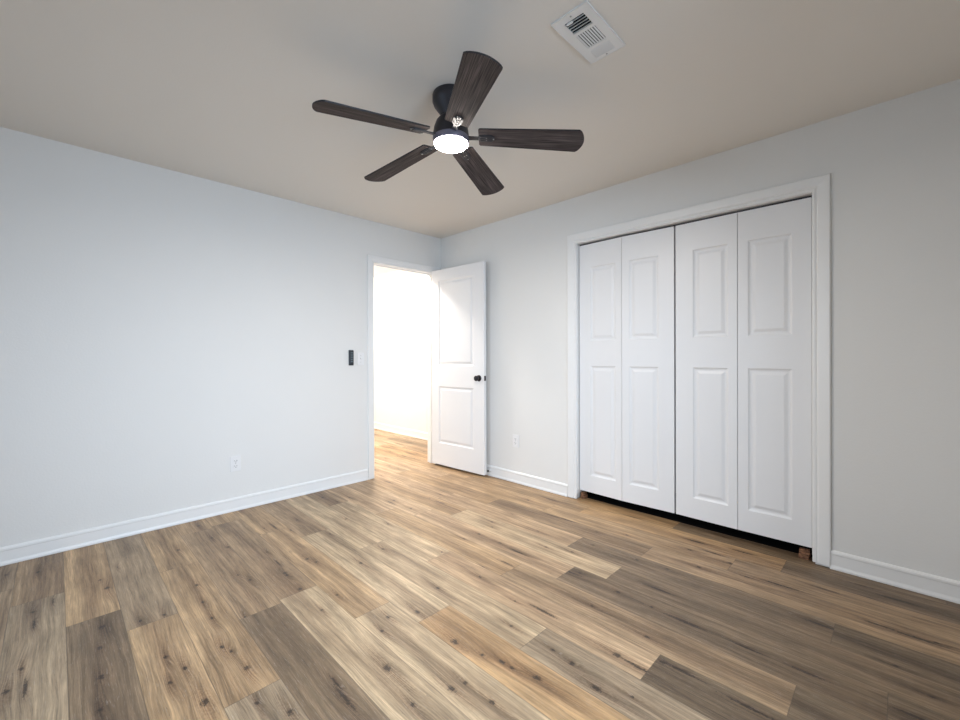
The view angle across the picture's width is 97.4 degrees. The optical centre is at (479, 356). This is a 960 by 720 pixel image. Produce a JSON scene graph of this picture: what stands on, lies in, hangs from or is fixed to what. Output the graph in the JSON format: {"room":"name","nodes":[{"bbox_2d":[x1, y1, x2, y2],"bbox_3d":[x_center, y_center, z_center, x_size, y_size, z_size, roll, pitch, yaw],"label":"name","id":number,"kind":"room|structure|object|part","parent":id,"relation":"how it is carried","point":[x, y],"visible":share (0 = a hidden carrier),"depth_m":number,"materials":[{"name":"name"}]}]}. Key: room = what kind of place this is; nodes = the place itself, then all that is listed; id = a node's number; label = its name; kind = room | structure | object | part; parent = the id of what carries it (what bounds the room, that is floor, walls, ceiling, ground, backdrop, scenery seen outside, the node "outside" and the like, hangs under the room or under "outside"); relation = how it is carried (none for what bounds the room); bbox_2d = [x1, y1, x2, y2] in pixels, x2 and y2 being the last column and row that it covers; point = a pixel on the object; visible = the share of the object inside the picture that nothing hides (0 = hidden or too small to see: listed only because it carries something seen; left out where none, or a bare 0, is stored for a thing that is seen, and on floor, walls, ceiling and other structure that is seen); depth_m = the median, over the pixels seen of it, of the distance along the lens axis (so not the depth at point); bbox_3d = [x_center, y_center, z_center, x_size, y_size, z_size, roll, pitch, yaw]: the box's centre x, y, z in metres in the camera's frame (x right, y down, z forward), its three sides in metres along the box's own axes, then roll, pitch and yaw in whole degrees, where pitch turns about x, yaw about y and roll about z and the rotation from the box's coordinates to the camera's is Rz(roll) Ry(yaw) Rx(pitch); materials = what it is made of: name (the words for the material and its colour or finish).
{"room":"empty bedroom","nodes":[
{"label":"empty bedroom","id":0,"kind":"room"},
{"bbox_2d":[0,127,440,547],"bbox_3d":[-2.195,-0.063,2.898,0.115,2.440,4.915,0,0,45],"label":"wall","id":1,"kind":"structure","parent":0,"point":[160,327],"depth_m":2.86,"materials":[{"name":"white paint"}]},
{"bbox_2d":[0,469,367,565],"bbox_3d":[-2.424,1.107,2.574,0.016,0.100,3.894,0,0,45],"label":"baseboard","id":2,"kind":"structure","parent":1,"relation":"attached to","point":[20,552],"depth_m":2.84,"materials":[{"name":"white wood"}]},
{"bbox_2d":[230,455,240,471],"bbox_3d":[-1.837,0.802,3.169,0.009,0.115,0.070,0,0,45],"label":"wall outlet","id":3,"kind":"object","parent":1,"relation":"attached to","point":[235,461],"visible":1,"depth_m":3.17,"materials":[{"name":"white plastic"}]},
{"bbox_2d":[349,350,353,364],"bbox_3d":[-1.169,0.006,3.833,0.021,0.140,0.045,0,0,45],"label":"remote","id":4,"kind":"object","parent":1,"relation":"attached to","point":[351,352],"visible":1,"depth_m":3.82,"materials":[{"name":"black plastic"}]},
{"bbox_2d":[357,353,363,364],"bbox_3d":[-1.103,0.017,3.903,0.016,0.115,0.070,0,0,45],"label":"light switch","id":5,"kind":"object","parent":1,"relation":"attached to","point":[360,356],"visible":1,"depth_m":3.90,"materials":[{"name":"white plastic"}]},
{"bbox_2d":[367,254,439,479],"bbox_3d":[-0.791,0.092,4.310,0.150,2.112,0.870,0,0,45],"label":"door frame","id":6,"kind":"structure","parent":1,"relation":"attached to","point":[372,260],"depth_m":4.02,"materials":[{"name":"white wood"}]},
{"bbox_3d":[-0.838,0.092,4.357,0.018,2.112,0.870,0,0,45],"label":"casing","id":7,"kind":"part","parent":6,"relation":"part of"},
{"bbox_2d":[374,271,427,432],"bbox_3d":[-1.138,-0.073,6.302,3.185,2.440,0.100,0,0,45],"label":"wall","id":8,"kind":"structure","parent":0,"point":[400,297],"depth_m":6.27,"materials":[{"name":"white paint"}]},
{"bbox_2d":[374,422,427,439],"bbox_3d":[-1.140,1.097,6.228,3.085,0.100,0.016,0,0,45],"label":"baseboard","id":9,"kind":"structure","parent":8,"relation":"attached to","point":[399,430],"depth_m":6.23,"materials":[{"name":"white wood"}]},
{"bbox_2d":[432,261,485,474],"bbox_3d":[-0.233,0.107,4.268,0.746,2.040,0.128,0,0,42],"label":"door","id":10,"kind":"structure","parent":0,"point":[458,292],"depth_m":4.24,"materials":[{"name":"white wood"}]},
{"bbox_3d":[-0.027,0.204,4.034,0.062,0.062,0.051,0,0,42],"label":"knob","id":11,"kind":"part","parent":10,"relation":"part of","materials":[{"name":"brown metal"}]},
{"bbox_2d":[0,428,959,719],"bbox_3d":[-1.527,1.156,2.803,7.565,0.001,5.715,0,0,45],"label":"floor","id":12,"kind":"structure","parent":0,"point":[419,589],"depth_m":1.86,"materials":[{"name":"brown wood"}]},
{"bbox_2d":[581,490,587,498],"bbox_3d":[0.848,1.121,3.432,0.038,0.052,0.045,0,0,45],"label":"wood block","id":13,"kind":"object","parent":12,"relation":"on","point":[584,494],"visible":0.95,"depth_m":3.42,"materials":[{"name":"brown wood"}]},
{"bbox_2d":[799,547,810,559],"bbox_3d":[1.852,1.121,2.404,0.051,0.050,0.046,0,0,45],"label":"wood block","id":14,"kind":"object","parent":12,"relation":"on","point":[804,553],"visible":1,"depth_m":2.39,"materials":[{"name":"brown wood"}]},
{"bbox_2d":[0,0,959,276],"bbox_3d":[-1.534,-1.335,2.799,7.565,0.100,5.715,0,0,45],"label":"ceiling","id":15,"kind":"structure","parent":0,"point":[222,91],"depth_m":1.95,"materials":[{"name":"beige paint"}]},
{"bbox_2d":[312,51,583,194],"bbox_3d":[-0.179,-1.154,2.084,1.209,0.265,1.230,0,0,45],"label":"ceiling fan","id":16,"kind":"object","parent":15,"relation":"hanging from","point":[457,104],"visible":1,"depth_m":2.00,"materials":[{"name":"brown wood"}]},
{"bbox_3d":[-0.471,-1.054,1.860,0.508,0.007,0.147,-5,14,-32],"label":"blade","id":17,"kind":"part","parent":16,"relation":"part of","materials":[{"name":"brown wood"}]},
{"bbox_3d":[-0.443,-1.055,2.317,0.508,0.007,0.147,-6,8,39],"label":"blade","id":18,"kind":"part","parent":16,"relation":"part of","materials":[{"name":"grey wood"}]},
{"bbox_3d":[-0.045,-1.055,1.692,0.147,0.007,0.508,11,1,-15],"label":"blade","id":19,"kind":"part","parent":16,"relation":"part of","materials":[{"name":"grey wood"}]},
{"bbox_3d":[0.001,-1.057,2.432,0.147,0.007,0.508,-12,-8,20],"label":"blade","id":20,"kind":"part","parent":16,"relation":"part of","materials":[{"name":"brown wood"}]},
{"bbox_3d":[0.247,-1.057,2.045,0.508,0.007,0.147,4,-11,3],"label":"blade","id":21,"kind":"part","parent":16,"relation":"part of","materials":[{"name":"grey wood"}]},
{"bbox_2d":[551,0,624,63],"bbox_3d":[0.436,-1.280,1.681,0.156,0.014,0.304,0,0,45],"label":"ceiling vent","id":22,"kind":"object","parent":15,"relation":"in","point":[583,27],"visible":1,"depth_m":1.67,"materials":[{"name":"white metal"}]},
{"bbox_2d":[675,243,675,343],"bbox_3d":[1.620,-0.074,3.181,1.928,2.440,0.635,0,0,45],"label":"wall","id":23,"kind":"structure","parent":0,"point":[675,243],"depth_m":3.54,"materials":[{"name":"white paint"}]},
{"bbox_2d":[587,492,811,556],"bbox_3d":[1.594,1.144,3.154,1.728,0.003,0.618,0,0,45],"label":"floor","id":24,"kind":"structure","parent":0,"point":[772,542],"depth_m":2.86,"materials":[{"name":"black"}]},
{"bbox_2d":[441,79,959,580],"bbox_3d":[1.091,-0.072,3.178,4.380,2.440,0.115,0,0,45],"label":"wall","id":25,"kind":"structure","parent":0,"point":[893,166],"depth_m":2.21,"materials":[{"name":"white paint"}]},
{"bbox_2d":[513,434,518,447],"bbox_3d":[0.326,0.768,3.855,0.070,0.115,0.009,0,0,45],"label":"wall outlet","id":26,"kind":"object","parent":25,"relation":"attached to","point":[515,437],"visible":1,"depth_m":3.85,"materials":[{"name":"white plastic"}]},
{"bbox_2d":[486,464,567,496],"bbox_3d":[0.147,1.097,4.029,1.612,0.100,0.016,0,0,45],"label":"baseboard","id":27,"kind":"structure","parent":25,"relation":"attached to","point":[555,487],"depth_m":3.73,"materials":[{"name":"white wood"}]},
{"bbox_2d":[579,226,675,512],"bbox_3d":[1.077,0.089,3.165,0.741,1.974,0.044,0,0,45],"label":"door","id":28,"kind":"structure","parent":25,"relation":"in","point":[627,283],"depth_m":3.11,"materials":[{"name":"white wood"}]},
{"bbox_2d":[567,173,830,566],"bbox_3d":[1.350,0.075,2.909,1.661,2.136,0.132,0,0,45],"label":"door frame","id":29,"kind":"structure","parent":25,"relation":"attached to","point":[818,187],"depth_m":2.35,"materials":[{"name":"white wood"}]},
{"bbox_2d":[675,197,811,547],"bbox_3d":[1.612,0.088,2.639,0.737,1.974,0.035,0,0,45],"label":"door","id":30,"kind":"structure","parent":25,"relation":"in","point":[744,279],"depth_m":2.58,"materials":[{"name":"white wood"}]},
{"bbox_2d":[830,550,959,603],"bbox_3d":[2.209,1.096,1.979,0.874,0.100,0.016,0,0,45],"label":"baseboard","id":31,"kind":"structure","parent":25,"relation":"attached to","point":[931,585],"depth_m":2.10,"materials":[{"name":"white wood"}]}
]}

